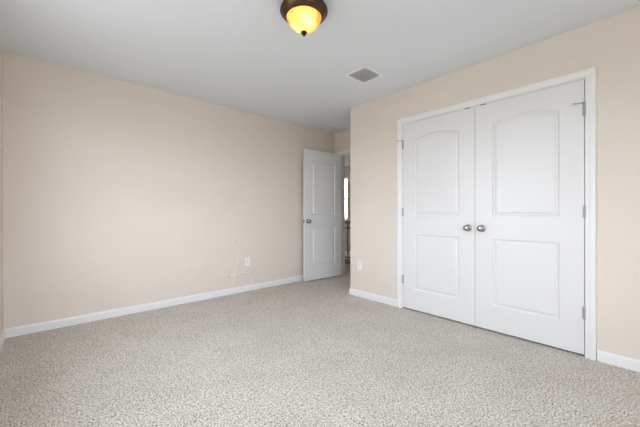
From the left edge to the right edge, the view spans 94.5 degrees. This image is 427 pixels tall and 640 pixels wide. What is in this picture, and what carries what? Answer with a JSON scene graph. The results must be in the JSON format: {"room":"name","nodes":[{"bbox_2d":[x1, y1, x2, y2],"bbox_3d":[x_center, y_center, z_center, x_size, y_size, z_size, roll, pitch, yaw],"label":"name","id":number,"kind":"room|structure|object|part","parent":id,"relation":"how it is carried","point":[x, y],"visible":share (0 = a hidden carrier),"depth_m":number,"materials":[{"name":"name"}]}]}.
{"room":"empty bedroom","nodes":[
{"label":"empty bedroom","id":0,"kind":"room"},
{"bbox_2d":[0,41,2,335],"bbox_3d":[-1.127,-0.163,0.705,0.120,2.440,5.000,0,0,-42],"label":"wall","id":1,"kind":"structure","parent":0,"point":[1,48],"depth_m":2.42,"materials":[{"name":"beige paint"}]},
{"bbox_2d":[0,330,4,351],"bbox_3d":[-1.073,1.018,0.745,0.013,0.078,4.745,0,0,-42],"label":"baseboard","id":2,"kind":"structure","parent":1,"relation":"attached to","point":[2,337],"depth_m":2.36,"materials":[{"name":"white paint"}]},
{"bbox_2d":[3,50,333,328],"bbox_3d":[-1.258,-0.163,3.883,3.960,2.440,0.120,0,0,-42],"label":"wall","id":3,"kind":"structure","parent":0,"point":[117,193],"depth_m":3.11,"materials":[{"name":"beige paint"}]},
{"bbox_2d":[3,275,302,337],"bbox_3d":[-1.213,1.018,3.834,3.960,0.078,0.013,0,0,-42],"label":"baseboard","id":4,"kind":"structure","parent":3,"relation":"attached to","point":[53,324],"depth_m":3.12,"materials":[{"name":"white paint"}]},
{"bbox_2d":[229,240,252,292],"bbox_3d":[-1.053,0.701,3.961,0.358,0.708,0.034,0,0,-42],"label":"loose cable","id":5,"kind":"object","parent":3,"relation":"attached to","point":[236,240],"visible":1,"depth_m":3.94,"materials":[{"name":"white plastic"}]},
{"bbox_2d":[245,257,249,265],"bbox_3d":[-0.989,0.657,4.041,0.073,0.117,0.008,0,0,-42],"label":"wall outlet","id":6,"kind":"object","parent":3,"relation":"attached to","point":[247,259],"visible":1,"depth_m":4.04,"materials":[{"name":"white plastic"}]},
{"bbox_2d":[303,149,340,280],"bbox_3d":[0.053,0.025,4.785,0.761,2.033,0.162,0,0,-38],"label":"door","id":7,"kind":"structure","parent":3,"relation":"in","point":[321,170],"depth_m":4.74,"materials":[{"name":"white paint"}]},
{"bbox_3d":[0.060,0.526,4.777,0.474,0.600,0.013,0,0,-38],"label":"panel","id":8,"kind":"part","parent":7,"relation":"part of","materials":[{"name":"white paint"}]},
{"bbox_3d":[0.060,-0.408,4.777,0.474,0.862,0.013,0,0,-38],"label":"panel","id":9,"kind":"part","parent":7,"relation":"part of","materials":[{"name":"white paint"}]},
{"bbox_2d":[337,149,349,274],"bbox_3d":[0.645,-0.003,4.822,0.156,2.119,0.892,0,0,-42],"label":"door frame","id":10,"kind":"structure","parent":3,"relation":"attached to","point":[343,153],"depth_m":5.09,"materials":[{"name":"white paint"}]},
{"bbox_3d":[0.594,-0.003,4.776,0.018,2.119,0.892,0,0,-42],"label":"casing","id":11,"kind":"part","parent":10,"relation":"part of","materials":[{"name":"white paint"}]},
{"bbox_2d":[0,249,639,426],"bbox_3d":[0.274,1.107,4.234,6.940,0.100,8.340,0,0,-42],"label":"floor","id":12,"kind":"structure","parent":0,"point":[312,353],"depth_m":1.94,"materials":[{"name":"carpet"}]},
{"bbox_2d":[345,221,349,263],"bbox_3d":[0.469,0.607,6.370,0.090,0.900,1.600,0,0,-42],"label":"railing","id":13,"kind":"object","parent":12,"relation":"on","point":[347,261],"visible":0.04,"depth_m":6.23,"materials":[{"name":"brown wood"}]},
{"bbox_2d":[0,0,639,165],"bbox_3d":[0.274,-1.433,4.234,6.940,0.100,8.340,0,0,-42],"label":"ceiling","id":14,"kind":"structure","parent":0,"point":[242,55],"depth_m":2.37,"materials":[{"name":"white paint"}]},
{"bbox_2d":[280,0,327,36],"bbox_3d":[-0.106,-1.279,1.962,0.314,0.208,0.314,0,0,-42],"label":"ceiling light","id":15,"kind":"object","parent":14,"relation":"attached to","point":[303,16],"visible":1,"depth_m":1.89,"materials":[{"name":"yellow glass"}]},
{"bbox_3d":[-0.106,-1.252,1.962,0.231,0.101,0.231,0,0,-42],"label":"lamp shade","id":16,"kind":"part","parent":15,"relation":"part of","materials":[{"name":"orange glass"}]},
{"bbox_2d":[329,123,343,127],"bbox_3d":[0.266,-1.377,4.660,0.200,0.011,0.150,0,0,-42],"label":"ceiling vent","id":17,"kind":"object","parent":14,"relation":"in","point":[335,125],"visible":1,"depth_m":4.63,"materials":[{"name":"white metal"}]},
{"bbox_2d":[345,66,382,83],"bbox_3d":[0.441,-1.378,2.956,0.280,0.009,0.250,0,0,-42],"label":"ceiling vent","id":18,"kind":"object","parent":14,"relation":"in","point":[364,74],"visible":1,"depth_m":2.95,"materials":[{"name":"white metal"}]},
{"bbox_2d":[334,130,349,153],"bbox_3d":[0.770,-0.163,4.685,0.120,2.440,8.340,0,0,-42],"label":"wall","id":19,"kind":"structure","parent":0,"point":[341,140],"depth_m":5.04,"materials":[{"name":"beige paint"}]},
{"bbox_2d":[345,166,349,249],"bbox_3d":[1.716,-0.163,7.719,0.120,2.440,5.120,0,0,-42],"label":"wall","id":20,"kind":"structure","parent":0,"point":[347,168],"depth_m":8.61,"materials":[{"name":"beige paint"}]},
{"bbox_2d":[345,177,347,220],"bbox_3d":[0.475,-0.433,9.044,0.115,1.280,1.050,0,0,-42],"label":"window","id":21,"kind":"structure","parent":20,"relation":"in","point":[345,177],"depth_m":8.68,"materials":[{"name":"white paint"}]},
{"bbox_2d":[350,7,639,359],"bbox_3d":[1.692,-0.163,2.555,0.120,2.440,3.708,0,0,-42],"label":"wall","id":22,"kind":"structure","parent":0,"point":[611,44],"depth_m":2.19,"materials":[{"name":"beige paint"}]},
{"bbox_2d":[358,261,361,269],"bbox_3d":[0.505,0.662,3.765,0.008,0.117,0.073,0,0,-42],"label":"wall outlet","id":23,"kind":"object","parent":22,"relation":"attached to","point":[359,262],"visible":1,"depth_m":3.76,"materials":[{"name":"white plastic"}]},
{"bbox_2d":[349,288,396,306],"bbox_3d":[0.902,1.018,3.872,0.748,0.078,0.724,0,0,-42],"label":"baseboard","id":24,"kind":"structure","parent":22,"relation":"attached to","point":[374,297],"depth_m":3.59,"materials":[{"name":"white paint"}]},
{"bbox_2d":[396,107,474,325],"bbox_3d":[1.145,0.023,3.045,0.098,2.036,0.832,0,0,-42],"label":"door","id":25,"kind":"structure","parent":22,"relation":"in","point":[438,210],"depth_m":2.99,"materials":[{"name":"white paint"}]},
{"bbox_3d":[1.185,0.526,3.031,0.013,0.600,0.472,0,0,-42],"label":"panel","id":26,"kind":"part","parent":25,"relation":"part of","materials":[{"name":"white paint"}]},
{"bbox_3d":[1.185,-0.408,3.031,0.013,0.862,0.472,0,0,-42],"label":"panel","id":27,"kind":"part","parent":25,"relation":"part of","materials":[{"name":"white paint"}]},
{"bbox_3d":[1.369,0.136,2.764,0.053,0.055,0.055,0,0,-42],"label":"knob","id":28,"kind":"part","parent":25,"relation":"part of","materials":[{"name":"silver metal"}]},
{"bbox_2d":[397,66,595,360],"bbox_3d":[1.475,0.000,2.780,0.138,2.114,1.650,0,0,-42],"label":"door frame","id":29,"kind":"structure","parent":22,"relation":"attached to","point":[589,75],"depth_m":2.17,"materials":[{"name":"white paint"}]},
{"bbox_2d":[475,79,585,354],"bbox_3d":[1.686,0.023,2.450,0.098,2.036,0.769,0,0,-42],"label":"door","id":30,"kind":"structure","parent":22,"relation":"in","point":[530,147],"depth_m":2.42,"materials":[{"name":"white paint"}]},
{"bbox_3d":[1.449,0.136,2.676,0.053,0.055,0.055,0,0,-42],"label":"knob","id":31,"kind":"part","parent":30,"relation":"part of","materials":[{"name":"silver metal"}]},
{"bbox_3d":[1.697,0.526,2.467,0.013,0.600,0.472,0,0,-42],"label":"panel","id":32,"kind":"part","parent":30,"relation":"part of","materials":[{"name":"white paint"}]},
{"bbox_3d":[1.697,-0.408,2.467,0.013,0.862,0.472,0,0,-42],"label":"panel","id":33,"kind":"part","parent":30,"relation":"part of","materials":[{"name":"white paint"}]},
{"bbox_2d":[597,350,639,371],"bbox_3d":[1.262,1.018,0.562,3.194,0.078,1.334,0,0,-42],"label":"baseboard","id":34,"kind":"structure","parent":22,"relation":"attached to","point":[632,364],"depth_m":2.04,"materials":[{"name":"white paint"}]}
]}

